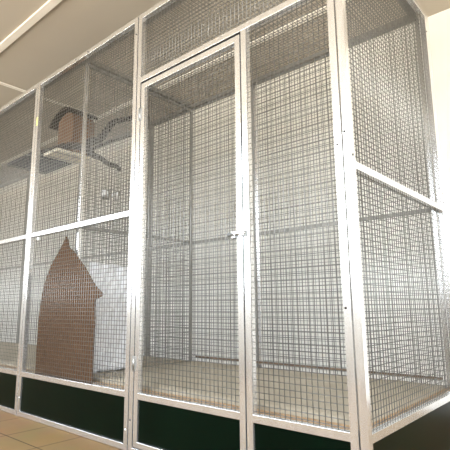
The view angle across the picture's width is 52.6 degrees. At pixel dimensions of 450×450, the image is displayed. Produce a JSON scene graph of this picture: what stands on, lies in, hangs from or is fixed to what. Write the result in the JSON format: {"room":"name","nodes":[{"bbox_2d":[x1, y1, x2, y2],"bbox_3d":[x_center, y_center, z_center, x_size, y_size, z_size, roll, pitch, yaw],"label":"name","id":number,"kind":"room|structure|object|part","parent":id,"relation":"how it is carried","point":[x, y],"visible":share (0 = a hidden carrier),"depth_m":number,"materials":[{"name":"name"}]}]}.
{"room":"animal shelter room","nodes":[
{"label":"animal shelter room","id":0,"kind":"room"},
{"bbox_2d":[0,410,121,449],"bbox_3d":[-2.065,1.320,2.960,12.500,0.100,5.100,-9,-13,40],"label":"floor","id":1,"kind":"structure","parent":0,"point":[16,433],"depth_m":2.52,"materials":[{"name":"beige tile"}]},
{"bbox_2d":[0,364,34,372],"bbox_3d":[-2.162,1.393,4.460,4.095,0.284,1.046,-9,-13,40],"label":"board","id":2,"kind":"object","parent":1,"relation":"on","point":[0,364],"visible":0.12,"depth_m":3.32,"materials":[{"name":"beige wood"}]},
{"bbox_2d":[0,342,184,372],"bbox_3d":[-2.157,1.246,4.508,4.075,0.021,0.958,-9,-13,40],"label":"liner","id":3,"kind":"object","parent":2,"relation":"on","point":[1,346],"visible":0.22,"depth_m":3.69,"materials":[{"name":"beige"}]},
{"bbox_2d":[0,83,38,415],"bbox_3d":[-1.856,0.173,3.660,1.202,2.400,0.033,-9,-13,40],"label":"panel","id":4,"kind":"object","parent":1,"relation":"on","point":[9,378],"visible":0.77,"depth_m":3.43,"materials":[{"name":"metal"}]},
{"bbox_3d":[-1.843,1.336,3.454,1.142,0.030,0.030,-9,-13,40],"label":"rail","id":5,"kind":"part","parent":4,"relation":"part of","materials":[{"name":"metal"}]},
{"bbox_3d":[-1.846,1.087,3.499,1.142,0.030,0.030,-9,-13,40],"label":"kick rail","id":6,"kind":"part","parent":4,"relation":"part of","materials":[{"name":"metal"}]},
{"bbox_3d":[-1.845,1.211,3.476,1.142,0.223,0.006,-9,-13,40],"label":"kick panel","id":7,"kind":"part","parent":4,"relation":"part of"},
{"bbox_3d":[-1.855,0.154,3.665,1.142,0.030,0.030,-9,-13,40],"label":"rail","id":8,"kind":"part","parent":4,"relation":"part of","materials":[{"name":"metal"}]},
{"bbox_2d":[0,177,28,342],"bbox_3d":[-2.956,0.607,6.038,1.202,2.400,0.022,-9,-13,40],"label":"panel","id":9,"kind":"object","parent":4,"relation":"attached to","point":[28,177],"visible":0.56,"depth_m":5.85,"materials":[{"name":"silver metal"}]},
{"bbox_3d":[-1.866,-0.994,3.869,1.142,0.030,0.030,-9,-13,40],"label":"rail","id":10,"kind":"part","parent":4,"relation":"part of","materials":[{"name":"metal"}]},
{"bbox_2d":[2,152,72,173],"bbox_3d":[-1.587,-0.520,3.829,0.465,0.030,0.402,-9,-13,40],"label":"shelf","id":11,"kind":"object","parent":4,"relation":"attached to","point":[48,160],"visible":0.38,"depth_m":3.82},
{"bbox_2d":[28,148,88,163],"bbox_3d":[-1.319,-0.560,3.620,0.210,0.030,0.434,-9,-13,40],"label":"shelf","id":12,"kind":"object","parent":4,"relation":"attached to","point":[68,151],"visible":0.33,"depth_m":3.62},
{"bbox_2d":[49,107,97,157],"bbox_3d":[-1.276,-0.744,3.816,0.335,0.396,0.250,-9,-13,40],"label":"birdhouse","id":13,"kind":"object","parent":12,"relation":"on","point":[73,109],"visible":0.37,"depth_m":3.71,"materials":[{"name":"orange wood"}]},
{"bbox_2d":[18,163,79,344],"bbox_3d":[-2.046,0.459,5.255,1.202,2.400,0.022,-9,-13,40],"label":"panel","id":14,"kind":"object","parent":1,"relation":"on","point":[76,165],"visible":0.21,"depth_m":5.30,"materials":[{"name":"silver metal"}]},
{"bbox_2d":[17,17,138,449],"bbox_3d":[-0.945,0.025,2.877,1.202,2.400,0.033,-9,-13,40],"label":"panel","id":15,"kind":"object","parent":1,"relation":"on","point":[96,412],"visible":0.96,"depth_m":2.80,"materials":[{"name":"metal"}]},
{"bbox_2d":[35,236,101,382],"bbox_3d":[-0.987,0.507,2.869,0.748,0.895,0.016,-9,-13,40],"label":"house","id":16,"kind":"structure","parent":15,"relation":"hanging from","point":[52,324],"depth_m":2.85,"materials":[{"name":"brown wood"}]},
{"bbox_3d":[-0.933,1.187,2.671,1.142,0.030,0.030,-9,-13,40],"label":"rail","id":17,"kind":"part","parent":15,"relation":"part of","materials":[{"name":"metal"}]},
{"bbox_3d":[-0.935,1.063,2.693,1.142,0.223,0.006,-9,-13,40],"label":"kick panel","id":18,"kind":"part","parent":15,"relation":"part of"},
{"bbox_3d":[-0.935,0.938,2.716,1.142,0.030,0.030,-9,-13,40],"label":"kick rail","id":19,"kind":"part","parent":15,"relation":"part of","materials":[{"name":"metal"}]},
{"bbox_3d":[-0.944,0.006,2.882,1.142,0.030,0.030,-9,-13,40],"label":"rail","id":20,"kind":"part","parent":15,"relation":"part of","materials":[{"name":"metal"}]},
{"bbox_3d":[-0.956,-1.142,3.086,1.142,0.030,0.030,-9,-13,40],"label":"rail","id":21,"kind":"part","parent":15,"relation":"part of","materials":[{"name":"metal"}]},
{"bbox_2d":[76,128,150,354],"bbox_3d":[-1.135,0.310,4.471,1.202,2.400,0.022,-9,-13,40],"label":"panel","id":22,"kind":"object","parent":1,"relation":"on","point":[147,211],"visible":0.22,"depth_m":4.51,"materials":[{"name":"silver metal"}]},
{"bbox_3d":[-1.136,0.288,4.476,1.158,0.022,0.022,-9,-13,40],"label":"rail","id":23,"kind":"part","parent":22,"relation":"part of","materials":[{"name":"white metal"}]},
{"bbox_2d":[76,63,192,373],"bbox_3d":[-0.608,0.116,3.313,0.020,2.367,1.029,-9,-13,40],"label":"panel","id":24,"kind":"object","parent":1,"relation":"on","point":[190,206],"visible":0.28,"depth_m":3.38,"materials":[{"name":"metal"}]},
{"bbox_2d":[41,115,131,171],"bbox_3d":[-1.191,-0.584,3.537,1.086,0.456,0.317,-5,-11,25],"label":"perch branch","id":25,"kind":"object","parent":24,"relation":"attached to","point":[109,123],"visible":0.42,"depth_m":3.35,"materials":[{"name":"brown plant"}]},
{"bbox_2d":[0,62,187,187],"bbox_3d":[-2.176,-0.817,4.848,4.113,0.031,1.052,-9,-13,40],"label":"roof panel","id":26,"kind":"object","parent":24,"relation":"on","point":[82,65],"visible":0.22,"depth_m":4.02,"materials":[{"name":"silver metal"}]},
{"bbox_3d":[-2.513,-0.881,4.469,4.113,0.030,0.030,-9,-13,40],"label":"edge rail","id":27,"kind":"part","parent":26,"relation":"part of","materials":[{"name":"silver metal"}]},
{"bbox_3d":[-1.840,-0.752,5.227,4.113,0.030,0.030,-9,-13,40],"label":"edge rail","id":28,"kind":"part","parent":26,"relation":"part of","materials":[{"name":"silver metal"}]},
{"bbox_2d":[100,189,110,199],"bbox_3d":[-0.809,-0.203,3.076,0.076,0.060,0.072,-9,-13,40],"label":"cup","id":29,"kind":"object","parent":24,"relation":"attached to","point":[103,190],"visible":0.59,"depth_m":3.05,"materials":[{"name":"silver metal"}]},
{"bbox_2d":[89,262,127,372],"bbox_3d":[-0.732,0.601,3.017,0.033,0.695,0.441,-9,-13,40],"label":"plastic sheet","id":30,"kind":"object","parent":24,"relation":"hanging from","point":[122,328],"visible":0.45,"depth_m":2.99,"materials":[{"name":"white plastic"}]},
{"bbox_2d":[112,191,119,200],"bbox_3d":[-0.754,-0.199,3.151,0.060,0.060,0.056,-9,-13,40],"label":"cup","id":31,"kind":"object","parent":24,"relation":"attached to","point":[116,193],"visible":0.51,"depth_m":3.13,"materials":[{"name":"silver metal"}]},
{"bbox_3d":[-0.609,0.076,3.321,0.020,0.020,0.989,-9,-13,40],"label":"rail","id":32,"kind":"part","parent":24,"relation":"part of","materials":[{"name":"white metal"}]},
{"bbox_3d":[-0.619,-1.040,3.519,0.020,0.020,0.989,-9,-13,40],"label":"rail","id":33,"kind":"part","parent":24,"relation":"part of","materials":[{"name":"silver metal"}]},
{"bbox_2d":[83,0,416,109],"bbox_3d":[0.082,-1.184,2.906,1.881,0.031,1.052,-9,-13,40],"label":"roof panel","id":34,"kind":"object","parent":24,"relation":"on","point":[322,54],"visible":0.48,"depth_m":2.97,"materials":[{"name":"silver metal"}]},
{"bbox_3d":[-0.255,-1.248,2.526,1.881,0.030,0.030,-9,-13,40],"label":"edge rail","id":35,"kind":"part","parent":34,"relation":"part of","materials":[{"name":"silver metal"}]},
{"bbox_3d":[-0.615,-1.071,3.505,0.030,0.030,0.992,-9,-13,40],"label":"rail","id":36,"kind":"part","parent":34,"relation":"part of","materials":[{"name":"silver metal"}]},
{"bbox_3d":[0.418,-1.120,3.285,1.881,0.030,0.030,-9,-13,40],"label":"edge rail","id":37,"kind":"part","parent":34,"relation":"part of","materials":[{"name":"silver metal"}]},
{"bbox_3d":[0.778,-1.298,2.307,0.030,0.030,0.992,-9,-13,40],"label":"rail","id":38,"kind":"part","parent":34,"relation":"part of","materials":[{"name":"silver metal"}]},
{"bbox_2d":[146,86,258,366],"bbox_3d":[-0.225,0.162,3.688,1.202,2.400,0.022,-9,-13,40],"label":"panel","id":39,"kind":"object","parent":1,"relation":"on","point":[252,108],"visible":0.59,"depth_m":3.66,"materials":[{"name":"silver metal"}]},
{"bbox_3d":[-0.225,0.139,3.692,1.158,0.022,0.022,-9,-13,40],"label":"rail","id":40,"kind":"part","parent":39,"relation":"part of","materials":[{"name":"white metal"}]},
{"bbox_3d":[-0.236,-1.009,3.897,1.158,0.022,0.022,-9,-13,40],"label":"rail","id":41,"kind":"part","parent":39,"relation":"part of","materials":[{"name":"silver metal"}]},
{"bbox_2d":[128,0,360,449],"bbox_3d":[-0.031,-0.127,2.076,1.245,2.400,0.056,-9,-13,40],"label":"panel","id":42,"kind":"object","parent":1,"relation":"on","point":[155,422],"visible":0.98,"depth_m":2.00,"materials":[{"name":"metal"}]},
{"bbox_3d":[-0.032,-1.292,2.292,1.176,0.030,0.030,-9,-13,40],"label":"rail","id":43,"kind":"part","parent":42,"relation":"part of","materials":[{"name":"metal"}]},
{"bbox_3d":[-0.178,0.928,2.044,0.657,0.199,0.006,-9,-13,40],"label":"kick panel","id":44,"kind":"part","parent":42,"relation":"part of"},
{"bbox_3d":[-0.185,0.105,2.191,0.717,1.922,0.030,-9,-13,40],"label":"door","id":45,"kind":"part","parent":42,"relation":"part of","materials":[{"name":"metal"}]},
{"bbox_3d":[-0.029,-0.896,2.221,1.176,0.030,0.030,-9,-13,40],"label":"transom rail","id":46,"kind":"part","parent":42,"relation":"part of","materials":[{"name":"metal"}]},
{"bbox_3d":[0.049,0.039,1.963,0.066,0.028,0.017,-9,-13,40],"label":"latch plate","id":47,"kind":"part","parent":42,"relation":"part of","materials":[{"name":"silver metal"}]},
{"bbox_3d":[0.275,0.741,1.675,0.413,0.030,0.030,-9,-13,40],"label":"kick rail","id":48,"kind":"part","parent":42,"relation":"part of","materials":[{"name":"metal"}]},
{"bbox_3d":[0.276,0.870,1.651,0.413,0.231,0.006,-9,-13,40],"label":"kick panel","id":49,"kind":"part","parent":42,"relation":"part of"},
{"bbox_2d":[93,380,449,429],"bbox_3d":[0.109,1.023,2.507,1.861,0.284,1.046,-9,-13,40],"label":"board","id":50,"kind":"object","parent":1,"relation":"on","point":[98,382],"visible":0.1,"depth_m":1.91,"materials":[{"name":"beige wood"}]},
{"bbox_2d":[93,361,442,424],"bbox_3d":[0.122,0.875,2.547,1.805,0.021,0.958,-9,-13,40],"label":"floor","id":51,"kind":"structure","parent":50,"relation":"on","point":[212,365],"depth_m":2.28,"materials":[{"name":"beige wood"}]},
{"bbox_2d":[253,16,449,388],"bbox_3d":[0.697,0.012,2.896,1.232,2.400,0.022,-9,-13,40],"label":"panel","id":52,"kind":"object","parent":1,"relation":"on","point":[261,345],"visible":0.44,"depth_m":2.92,"materials":[{"name":"metal"}]},
{"bbox_2d":[195,356,442,379],"bbox_3d":[0.449,0.901,2.922,1.785,0.012,0.018,-9,-13,40],"label":"batten","id":53,"kind":"object","parent":52,"relation":"attached to","point":[195,356],"visible":0.47,"depth_m":2.81,"materials":[{"name":"brown wood"}]},
{"bbox_3d":[0.685,-1.159,3.104,1.188,0.022,0.022,-9,-13,40],"label":"rail","id":54,"kind":"part","parent":52,"relation":"part of","materials":[{"name":"silver metal"}]},
{"bbox_3d":[0.697,-0.011,2.900,1.188,0.022,0.022,-9,-13,40],"label":"rail","id":55,"kind":"part","parent":52,"relation":"part of","materials":[{"name":"white metal"}]},
{"bbox_2d":[335,0,449,449],"bbox_3d":[0.818,-0.136,2.072,0.033,2.400,1.121,-9,-13,40],"label":"panel","id":56,"kind":"object","parent":1,"relation":"on","point":[426,426],"visible":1,"depth_m":1.96,"materials":[{"name":"metal"}]},
{"bbox_3d":[0.818,-0.154,2.078,0.030,0.030,1.058,-9,-13,40],"label":"rail","id":57,"kind":"part","parent":56,"relation":"part of","materials":[{"name":"metal"}]},
{"bbox_3d":[0.827,0.778,1.911,0.030,0.030,1.058,-9,-13,40],"label":"kick rail","id":58,"kind":"part","parent":56,"relation":"part of","materials":[{"name":"metal"}]},
{"bbox_3d":[0.829,0.902,1.889,0.006,0.223,1.058,-9,-13,40],"label":"kick panel","id":59,"kind":"part","parent":56,"relation":"part of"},
{"bbox_3d":[0.807,-1.302,2.282,0.030,0.030,1.058,-9,-13,40],"label":"rail","id":60,"kind":"part","parent":56,"relation":"part of","materials":[{"name":"metal"}]},
{"bbox_2d":[426,15,449,260],"bbox_3d":[1.198,-0.062,2.506,0.036,2.400,0.036,-9,-13,40],"label":"post","id":61,"kind":"object","parent":1,"relation":"on","point":[446,219],"visible":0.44,"depth_m":2.57,"materials":[{"name":"metal"}]},
{"bbox_2d":[0,8,449,384],"bbox_3d":[-0.449,0.169,5.056,12.500,2.870,0.150,-9,-13,40],"label":"wall","id":62,"kind":"structure","parent":0,"point":[439,23],"depth_m":4.03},
{"bbox_2d":[0,145,130,198],"bbox_3d":[-3.079,-0.668,7.411,5.400,0.075,0.030,-9,-13,40],"label":"trim","id":63,"kind":"structure","parent":62,"relation":"attached to","point":[41,182],"depth_m":6.82,"materials":[{"name":"white paint"}]},
{"bbox_2d":[0,0,449,188],"bbox_3d":[-2.094,-1.604,3.481,12.500,0.100,5.100,-9,-13,40],"label":"ceiling","id":64,"kind":"structure","parent":0,"point":[71,28],"depth_m":3.71,"materials":[{"name":"white paint"}]},
{"bbox_2d":[0,0,61,52],"bbox_3d":[-1.826,-1.496,3.771,12.200,0.016,0.060,-9,-13,40],"label":"trim","id":65,"kind":"structure","parent":64,"relation":"attached to","point":[49,5],"depth_m":3.48,"materials":[{"name":"white paint"}]},
{"bbox_2d":[0,82,97,116],"bbox_3d":[-1.902,-1.325,4.736,0.045,0.012,1.314,-9,-13,40],"label":"trim","id":66,"kind":"structure","parent":64,"relation":"attached to","point":[1,83],"depth_m":4.54,"materials":[{"name":"white paint"}]},
{"bbox_2d":[0,0,348,165],"bbox_3d":[-0.921,-1.323,4.791,12.200,0.016,0.060,-9,-13,40],"label":"trim","id":67,"kind":"structure","parent":64,"relation":"attached to","point":[314,14],"depth_m":3.97,"materials":[{"name":"white paint"}]}
]}

